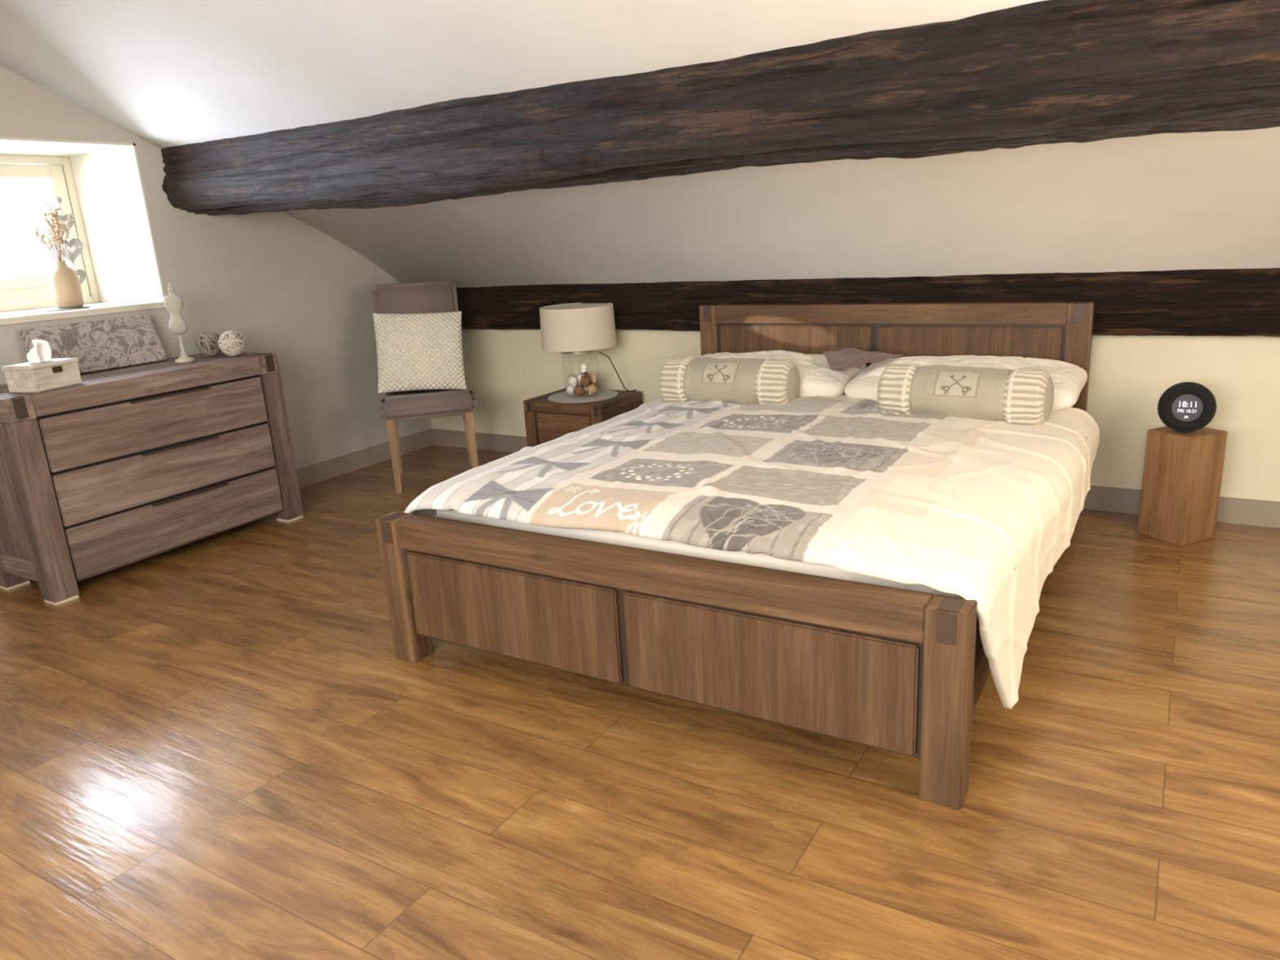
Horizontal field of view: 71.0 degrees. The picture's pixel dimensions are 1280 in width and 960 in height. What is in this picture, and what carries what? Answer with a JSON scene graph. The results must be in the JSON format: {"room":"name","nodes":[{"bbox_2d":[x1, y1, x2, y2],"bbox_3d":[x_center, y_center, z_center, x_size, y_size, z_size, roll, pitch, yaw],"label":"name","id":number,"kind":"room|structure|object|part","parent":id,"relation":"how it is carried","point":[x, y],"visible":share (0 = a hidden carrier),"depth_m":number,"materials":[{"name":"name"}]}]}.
{"room":"bedroom","nodes":[
{"label":"bedroom","id":0,"kind":"room"},
{"bbox_2d":[0,65,431,469],"bbox_3d":[-3.119,-1.422,3.211,0.598,3.900,6.000,6,18,31],"label":"wall","id":1,"kind":"structure","parent":0,"point":[293,291],"depth_m":4.69,"materials":[{"name":"beige paint"}]},
{"bbox_2d":[0,154,100,312],"bbox_3d":[-2.961,-1.110,4.056,0.055,0.690,0.860,6,18,31],"label":"window","id":2,"kind":"structure","parent":1,"relation":"in","point":[58,170],"depth_m":4.26,"materials":[{"name":"beige paint"}]},
{"bbox_2d":[50,195,86,284],"bbox_3d":[-2.696,-1.101,4.251,0.106,0.473,0.175,-10,17,-21],"label":"garland","id":3,"kind":"object","parent":2,"relation":"hanging from","point":[78,249],"visible":0.66,"depth_m":4.21,"materials":[{"name":"white metal"}]},
{"bbox_2d":[0,137,165,324],"bbox_3d":[-2.724,-1.073,3.906,0.590,0.726,0.900,6,18,31],"label":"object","id":4,"kind":"structure","parent":1,"relation":"attached to","point":[108,178],"depth_m":4.20,"materials":[{"name":"paint"}]},
{"bbox_2d":[37,306,89,311],"bbox_3d":[-2.598,-0.772,4.045,0.204,0.004,0.204,6,18,31],"label":"coaster","id":5,"kind":"object","parent":4,"relation":"on","point":[82,307],"visible":0.8,"depth_m":4.00,"materials":[{"name":"grey stone"}]},
{"bbox_2d":[48,260,84,308],"bbox_3d":[-2.589,-0.882,4.041,0.116,0.205,0.116,6,18,31],"label":"vase","id":6,"kind":"object","parent":5,"relation":"on","point":[64,282],"visible":1,"depth_m":4.00,"materials":[{"name":"beige ceramic"}]},
{"bbox_2d":[34,203,71,261],"bbox_3d":[-2.580,-1.076,3.986,0.157,0.296,0.155,6,18,31],"label":"dried flowers","id":7,"kind":"object","parent":6,"relation":"in","point":[58,237],"visible":0.99,"depth_m":3.97,"materials":[{"name":"brown plant"}]},
{"bbox_2d":[296,428,433,488],"bbox_3d":[-2.764,0.438,3.545,0.015,0.103,5.544,6,18,31],"label":"baseboard","id":8,"kind":"structure","parent":1,"relation":"attached to","point":[324,470],"depth_m":5.28,"materials":[{"name":"beige paint"}]},
{"bbox_2d":[0,444,1279,959],"bbox_3d":[-0.601,0.761,2.320,6.700,0.100,6.000,6,18,31],"label":"floor","id":9,"kind":"structure","parent":0,"point":[222,747],"depth_m":2.12,"materials":[{"name":"laminate"}]},
{"bbox_2d":[0,351,303,605],"bbox_3d":[-2.174,-0.076,3.944,0.477,0.809,1.170,6,18,31],"label":"dresser","id":10,"kind":"object","parent":9,"relation":"on","point":[117,468],"visible":1,"depth_m":3.69,"materials":[{"name":"brown wood"}]},
{"bbox_3d":[-2.612,0.084,3.613,0.095,0.707,0.095,6,18,31],"label":"leg","id":11,"kind":"part","parent":10,"relation":"part of","materials":[{"name":"brown wood"}]},
{"bbox_3d":[-2.454,0.029,3.499,0.280,0.558,0.070,6,18,31],"label":"panel","id":12,"kind":"part","parent":10,"relation":"part of","materials":[{"name":"brown wood"}]},
{"bbox_3d":[-2.438,0.338,3.582,0.280,0.080,0.079,6,18,31],"label":"rail","id":13,"kind":"part","parent":10,"relation":"part of","materials":[{"name":"brown wood"}]},
{"bbox_3d":[-2.291,0.119,3.421,0.095,0.707,0.095,6,18,31],"label":"leg","id":14,"kind":"part","parent":10,"relation":"part of","materials":[{"name":"brown wood"}]},
{"bbox_2d":[1,339,81,392],"bbox_3d":[-2.303,-0.446,3.449,0.152,0.185,0.208,1,16,16],"label":"tissue box","id":15,"kind":"object","parent":10,"relation":"on","point":[42,372],"visible":1,"depth_m":3.41,"materials":[{"name":"white wood"}]},
{"bbox_3d":[-2.304,-0.446,3.450,0.148,0.014,0.208,1,16,16],"label":"lid","id":16,"kind":"part","parent":15,"relation":"part of","materials":[{"name":"white wood"}]},
{"bbox_2d":[18,315,167,373],"bbox_3d":[-2.359,-0.583,3.899,0.089,0.207,0.550,6,18,31],"label":"canvas painting","id":17,"kind":"object","parent":10,"relation":"on","point":[109,344],"visible":0.76,"depth_m":3.91,"materials":[{"name":"fabric"}]},
{"bbox_3d":[-2.002,-0.252,3.780,0.022,0.207,0.964,6,18,31],"label":"drawer","id":18,"kind":"part","parent":10,"relation":"part of","materials":[{"name":"brown wood"}]},
{"bbox_3d":[-1.989,-0.042,3.838,0.022,0.204,0.964,6,18,31],"label":"drawer","id":19,"kind":"part","parent":10,"relation":"part of","materials":[{"name":"brown wood"}]},
{"bbox_3d":[-1.973,-0.358,3.777,0.014,0.008,0.350,6,18,31],"label":"handle","id":20,"kind":"part","parent":10,"relation":"part of","materials":[{"name":"brown wood"}]},
{"bbox_3d":[-1.977,0.168,3.898,0.022,0.207,0.964,6,18,31],"label":"drawer","id":21,"kind":"part","parent":10,"relation":"part of","materials":[{"name":"brown wood"}]},
{"bbox_2d":[163,282,195,363],"bbox_3d":[-2.067,-0.704,4.007,0.084,0.352,0.084,6,18,31],"label":"figurine","id":22,"kind":"object","parent":10,"relation":"on","point":[173,303],"visible":1,"depth_m":3.99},
{"bbox_3d":[-1.960,-0.147,3.836,0.014,0.008,0.350,6,18,31],"label":"handle","id":23,"kind":"part","parent":10,"relation":"part of","materials":[{"name":"brown wood"}]},
{"bbox_3d":[-1.948,0.062,3.895,0.014,0.008,0.350,6,18,31],"label":"handle","id":24,"kind":"part","parent":10,"relation":"part of","materials":[{"name":"brown wood"}]},
{"bbox_2d":[195,331,221,356],"bbox_3d":[-2.012,-0.636,4.191,0.116,0.117,0.116,6,18,31],"label":"ball","id":25,"kind":"object","parent":10,"relation":"on","point":[206,343],"visible":0.91,"depth_m":4.15,"materials":[{"name":"grey wicker"}]},
{"bbox_2d":[217,330,246,355],"bbox_3d":[-1.886,-0.632,4.149,0.118,0.118,0.118,6,18,31],"label":"ball","id":26,"kind":"object","parent":10,"relation":"on","point":[231,343],"visible":1,"depth_m":4.11,"materials":[{"name":"white wicker"}]},
{"bbox_3d":[-1.737,-0.161,4.300,0.095,0.707,0.095,6,18,31],"label":"leg","id":27,"kind":"part","parent":10,"relation":"part of","materials":[{"name":"brown wood"}]},
{"bbox_2d":[372,280,478,493],"bbox_3d":[-1.161,-0.522,4.865,0.500,1.055,0.578,-7,16,-13],"label":"dining chair","id":28,"kind":"object","parent":9,"relation":"on","point":[432,296],"visible":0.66,"depth_m":4.85,"materials":[{"name":"beige fabric"}]},
{"bbox_3d":[-1.278,-0.124,4.686,0.042,0.400,0.042,-7,16,-13],"label":"leg","id":29,"kind":"part","parent":28,"relation":"part of","materials":[{"name":"brown wood"}]},
{"bbox_3d":[-1.375,-0.224,5.060,0.042,0.400,0.080,-7,16,-13],"label":"leg","id":30,"kind":"part","parent":28,"relation":"part of","materials":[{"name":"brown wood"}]},
{"bbox_3d":[-1.222,-0.790,4.990,0.453,0.600,0.182,-7,16,-13],"label":"backrest","id":31,"kind":"part","parent":28,"relation":"part of","materials":[{"name":"beige fabric"}]},
{"bbox_2d":[373,311,466,393],"bbox_3d":[-1.192,-0.694,4.864,0.491,0.438,0.191,-7,16,-12],"label":"cushion","id":32,"kind":"object","parent":28,"relation":"on","point":[415,351],"visible":1,"depth_m":4.82,"materials":[{"name":"beige fabric"}]},
{"bbox_3d":[-1.141,-0.415,4.835,0.500,0.092,0.460,-7,16,-13],"label":"seat","id":33,"kind":"part","parent":28,"relation":"part of","materials":[{"name":"beige fabric"}]},
{"bbox_3d":[-0.987,-0.271,5.147,0.042,0.400,0.080,-7,16,-13],"label":"leg","id":34,"kind":"part","parent":28,"relation":"part of","materials":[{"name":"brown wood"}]},
{"bbox_3d":[-0.891,-0.171,4.773,0.042,0.400,0.042,-7,16,-13],"label":"leg","id":35,"kind":"part","parent":28,"relation":"part of","materials":[{"name":"brown wood"}]},
{"bbox_2d":[523,387,642,446],"bbox_3d":[-0.296,-0.246,4.867,0.500,0.425,0.401,6,18,31],"label":"nightstand","id":36,"kind":"object","parent":9,"relation":"on","point":[546,420],"visible":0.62,"depth_m":4.71,"materials":[{"name":"brown wood"}]},
{"bbox_3d":[-0.563,-0.199,4.849,0.070,0.374,0.070,6,18,31],"label":"leg","id":37,"kind":"part","parent":36,"relation":"part of","materials":[{"name":"brown wood"}]},
{"bbox_3d":[-0.394,-0.265,4.699,0.344,0.163,0.023,6,18,31],"label":"drawer","id":38,"kind":"part","parent":36,"relation":"part of","materials":[{"name":"brown wood"}]},
{"bbox_2d":[547,389,618,403],"bbox_3d":[-0.304,-0.450,4.796,0.380,0.004,0.380,6,18,31],"label":"placemat","id":39,"kind":"object","parent":36,"relation":"on","point":[600,394],"visible":0.83,"depth_m":4.75,"materials":[{"name":"grey fabric"}]},
{"bbox_2d":[539,302,635,391],"bbox_3d":[-0.309,-0.679,4.726,0.415,0.471,0.394,6,18,31],"label":"table lamp","id":40,"kind":"object","parent":39,"relation":"on","point":[575,328],"visible":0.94,"depth_m":4.54,"materials":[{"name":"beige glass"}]},
{"bbox_2d":[565,384,576,395],"bbox_3d":[-0.365,-0.483,4.782,0.070,0.070,0.062,6,18,31],"label":"decorative ball","id":41,"kind":"object","parent":40,"relation":"in","point":[570,388],"visible":0.74,"depth_m":4.76,"materials":[{"name":"white"}]},
{"bbox_2d":[567,374,578,386],"bbox_3d":[-0.354,-0.526,4.738,0.057,0.062,0.062,-7,16,-13],"label":"decorative ball","id":42,"kind":"object","parent":40,"relation":"in","point":[572,380],"visible":1,"depth_m":4.72,"materials":[{"name":"white"}]},
{"bbox_2d":[540,302,613,309],"bbox_3d":[-0.331,-0.901,4.669,0.382,0.005,0.382,6,18,31],"label":"diffuser","id":43,"kind":"object","parent":40,"relation":"attached to","point":[575,305],"depth_m":4.65,"materials":[{"name":"beige fabric"}]},
{"bbox_3d":[-0.325,-0.804,4.696,0.394,0.212,0.394,6,18,31],"label":"lamp shade","id":44,"kind":"part","parent":40,"relation":"part of","materials":[{"name":"white fabric"}]},
{"bbox_2d":[573,384,585,395],"bbox_3d":[-0.321,-0.473,4.733,0.062,0.065,0.058,-5,16,-7],"label":"decorative ball","id":45,"kind":"object","parent":40,"relation":"in","point":[579,390],"visible":1,"depth_m":4.71,"materials":[{"name":"brown"}]},
{"bbox_2d":[579,375,590,386],"bbox_3d":[-0.284,-0.522,4.719,0.061,0.059,0.060,6,18,31],"label":"decorative ball","id":46,"kind":"object","parent":40,"relation":"in","point":[584,381],"visible":1,"depth_m":4.70,"materials":[{"name":"brown"}]},
{"bbox_2d":[586,383,597,395],"bbox_3d":[-0.257,-0.482,4.758,0.057,0.058,0.057,6,18,31],"label":"decorative ball","id":47,"kind":"object","parent":40,"relation":"in","point":[591,388],"visible":1,"depth_m":4.74,"materials":[{"name":"brown"}]},
{"bbox_2d":[589,373,596,383],"bbox_3d":[-0.254,-0.540,4.772,0.052,0.055,0.053,6,18,31],"label":"decorative ball","id":48,"kind":"object","parent":40,"relation":"in","point":[593,376],"visible":0.84,"depth_m":4.76,"materials":[{"name":"brown"}]},
{"bbox_3d":[-0.305,-0.490,4.786,0.067,0.067,0.069,6,18,31],"label":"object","id":49,"kind":"object","parent":40,"relation":"in","visible":0},
{"bbox_2d":[576,373,584,384],"bbox_3d":[-0.311,-0.534,4.774,0.059,0.063,0.064,-15,19,-35],"label":"decorative ball","id":50,"kind":"object","parent":49,"relation":"on","point":[579,377],"visible":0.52,"depth_m":4.75,"materials":[{"name":"white"}]},
{"bbox_3d":[-0.195,-0.159,4.630,0.070,0.374,0.070,6,18,31],"label":"leg","id":51,"kind":"part","parent":36,"relation":"part of","materials":[{"name":"brown wood"}]},
{"bbox_3d":[-0.114,-0.250,4.751,0.048,0.274,0.260,6,18,31],"label":"panel","id":52,"kind":"part","parent":36,"relation":"part of","materials":[{"name":"brown wood"}]},
{"bbox_3d":[-0.025,-0.244,4.899,0.070,0.374,0.070,6,18,31],"label":"leg","id":53,"kind":"part","parent":36,"relation":"part of","materials":[{"name":"brown wood"}]},
{"bbox_2d":[375,301,1094,808],"bbox_3d":[0.516,-0.073,3.220,1.740,0.891,2.256,6,18,31],"label":"bed","id":54,"kind":"object","parent":9,"relation":"on","point":[905,672],"visible":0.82,"depth_m":2.31,"materials":[{"name":"brown wood"}]},
{"bbox_3d":[-0.736,0.335,2.811,0.090,0.468,0.085,6,18,31],"label":"leg","id":55,"kind":"part","parent":54,"relation":"part of","materials":[{"name":"brown wood"}]},
{"bbox_3d":[-0.375,0.381,2.568,0.754,0.271,0.024,6,18,31],"label":"panel","id":56,"kind":"part","parent":54,"relation":"part of","materials":[{"name":"brown wood"}]},
{"bbox_3d":[-0.041,0.228,2.339,1.558,0.085,0.085,6,18,31],"label":"rail","id":57,"kind":"part","parent":54,"relation":"part of","materials":[{"name":"brown wood"}]},
{"bbox_2d":[433,509,962,598],"bbox_3d":[0.525,0.008,3.249,1.620,0.233,2.068,6,18,31],"label":"mattress","id":58,"kind":"object","parent":54,"relation":"on","point":[762,560],"visible":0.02,"depth_m":2.35,"materials":[{"name":"white fabric"}]},
{"bbox_2d":[404,394,1099,709],"bbox_3d":[0.469,0.063,3.064,1.834,0.428,1.732,6,18,31],"label":"duvet","id":59,"kind":"object","parent":58,"relation":"on","point":[984,512],"visible":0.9,"depth_m":2.55,"materials":[{"name":"fabric"}]},
{"bbox_2d":[659,355,799,404],"bbox_3d":[0.375,-0.413,3.814,0.610,0.214,0.227,6,18,30],"label":"bolster cushion","id":60,"kind":"object","parent":59,"relation":"on","point":[735,380],"visible":0.88,"depth_m":3.72,"materials":[{"name":"fabric"}]},
{"bbox_2d":[876,363,1053,426],"bbox_3d":[1.179,-0.310,3.278,0.612,0.217,0.230,7,19,33],"label":"bolster cushion","id":61,"kind":"object","parent":59,"relation":"on","point":[1020,396],"visible":0.8,"depth_m":3.18,"materials":[{"name":"fabric"}]},
{"bbox_2d":[697,350,866,396],"bbox_3d":[0.558,-0.476,4.060,0.855,0.188,0.445,6,18,30],"label":"pillow","id":62,"kind":"object","parent":58,"relation":"on","point":[817,378],"visible":0.3,"depth_m":3.81,"materials":[{"name":"white fabric"}]},
{"bbox_2d":[844,355,1087,410],"bbox_3d":[1.302,-0.396,3.617,0.873,0.188,0.447,7,18,32],"label":"pillow","id":63,"kind":"object","parent":58,"relation":"on","point":[1068,380],"visible":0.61,"depth_m":3.55,"materials":[{"name":"white fabric"}]},
{"bbox_2d":[822,348,902,370],"bbox_3d":[0.900,-0.509,3.766,0.361,0.064,0.231,6,18,31],"label":"folded cloth","id":64,"kind":"object","parent":63,"relation":"on","point":[844,357],"visible":1,"depth_m":3.75,"materials":[{"name":"grey fabric"}]},
{"bbox_3d":[0.372,-0.433,4.531,0.090,0.890,0.075,6,18,31],"label":"leg","id":65,"kind":"part","parent":54,"relation":"part of","materials":[{"name":"brown wood"}]},
{"bbox_3d":[0.290,0.453,2.172,0.754,0.271,0.024,6,18,31],"label":"panel","id":66,"kind":"part","parent":54,"relation":"part of","materials":[{"name":"brown wood"}]},
{"bbox_3d":[0.733,-0.427,4.282,0.754,0.613,0.024,6,18,31],"label":"panel","id":67,"kind":"part","parent":54,"relation":"part of","materials":[{"name":"brown wood"}]},
{"bbox_3d":[1.055,-0.743,4.002,1.558,0.085,0.075,6,18,31],"label":"rail","id":68,"kind":"part","parent":54,"relation":"part of","materials":[{"name":"brown wood"}]},
{"bbox_3d":[0.676,0.488,1.970,0.090,0.468,0.085,6,18,31],"label":"leg","id":69,"kind":"part","parent":54,"relation":"part of","materials":[{"name":"brown wood"}]},
{"bbox_3d":[1.398,-0.355,3.885,0.754,0.613,0.024,6,18,31],"label":"panel","id":70,"kind":"part","parent":54,"relation":"part of","materials":[{"name":"brown wood"}]},
{"bbox_3d":[1.245,0.195,2.853,0.030,0.230,2.093,6,18,31],"label":"rail","id":71,"kind":"part","parent":54,"relation":"part of","materials":[{"name":"brown wood"}]},
{"bbox_3d":[1.784,-0.280,3.690,0.090,0.890,0.075,6,18,31],"label":"leg","id":72,"kind":"part","parent":54,"relation":"part of","materials":[{"name":"brown wood"}]},
{"bbox_2d":[1137,426,1227,546],"bbox_3d":[2.083,0.014,3.452,0.196,0.420,0.186,-10,17,-22],"label":"wooden pedestal","id":73,"kind":"object","parent":9,"relation":"on","point":[1183,472],"visible":0.9,"depth_m":3.39,"materials":[{"name":"brown wood"}]},
{"bbox_2d":[1157,382,1216,432],"bbox_3d":[2.040,-0.271,3.346,0.188,0.188,0.096,4,17,25],"label":"alarm clock","id":74,"kind":"object","parent":73,"relation":"on","point":[1184,406],"visible":1,"depth_m":3.32,"materials":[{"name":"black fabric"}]},
{"bbox_2d":[0,0,1279,287],"bbox_3d":[-0.472,-1.659,1.408,5.800,3.170,5.900,6,18,31],"label":"ceiling","id":75,"kind":"structure","parent":0,"point":[166,73],"depth_m":3.25,"materials":[{"name":"white paint"}]},
{"bbox_2d":[160,0,1279,215],"bbox_3d":[0.318,-1.205,2.872,5.695,0.430,0.486,6,18,31],"label":"ceiling beam","id":76,"kind":"structure","parent":75,"relation":"attached to","point":[1048,71],"depth_m":2.59,"materials":[{"name":"brown wood"}]},
{"bbox_2d":[430,328,1279,502],"bbox_3d":[1.196,-0.620,4.264,5.862,1.300,0.256,6,18,31],"label":"wall","id":77,"kind":"structure","parent":0,"point":[1129,375],"depth_m":3.71,"materials":[{"name":"beige paint"}]},
{"bbox_2d":[431,428,1279,528],"bbox_3d":[1.081,-0.018,4.362,5.647,0.103,0.015,6,18,31],"label":"baseboard","id":78,"kind":"structure","parent":77,"relation":"attached to","point":[1260,513],"depth_m":3.79,"materials":[{"name":"beige paint"}]},
{"bbox_2d":[456,267,1279,337],"bbox_3d":[1.028,-0.809,4.136,5.695,0.277,0.151,6,18,31],"label":"beam","id":79,"kind":"structure","parent":77,"relation":"attached to","point":[1226,302],"depth_m":3.81,"materials":[{"name":"brown wood"}]}
]}

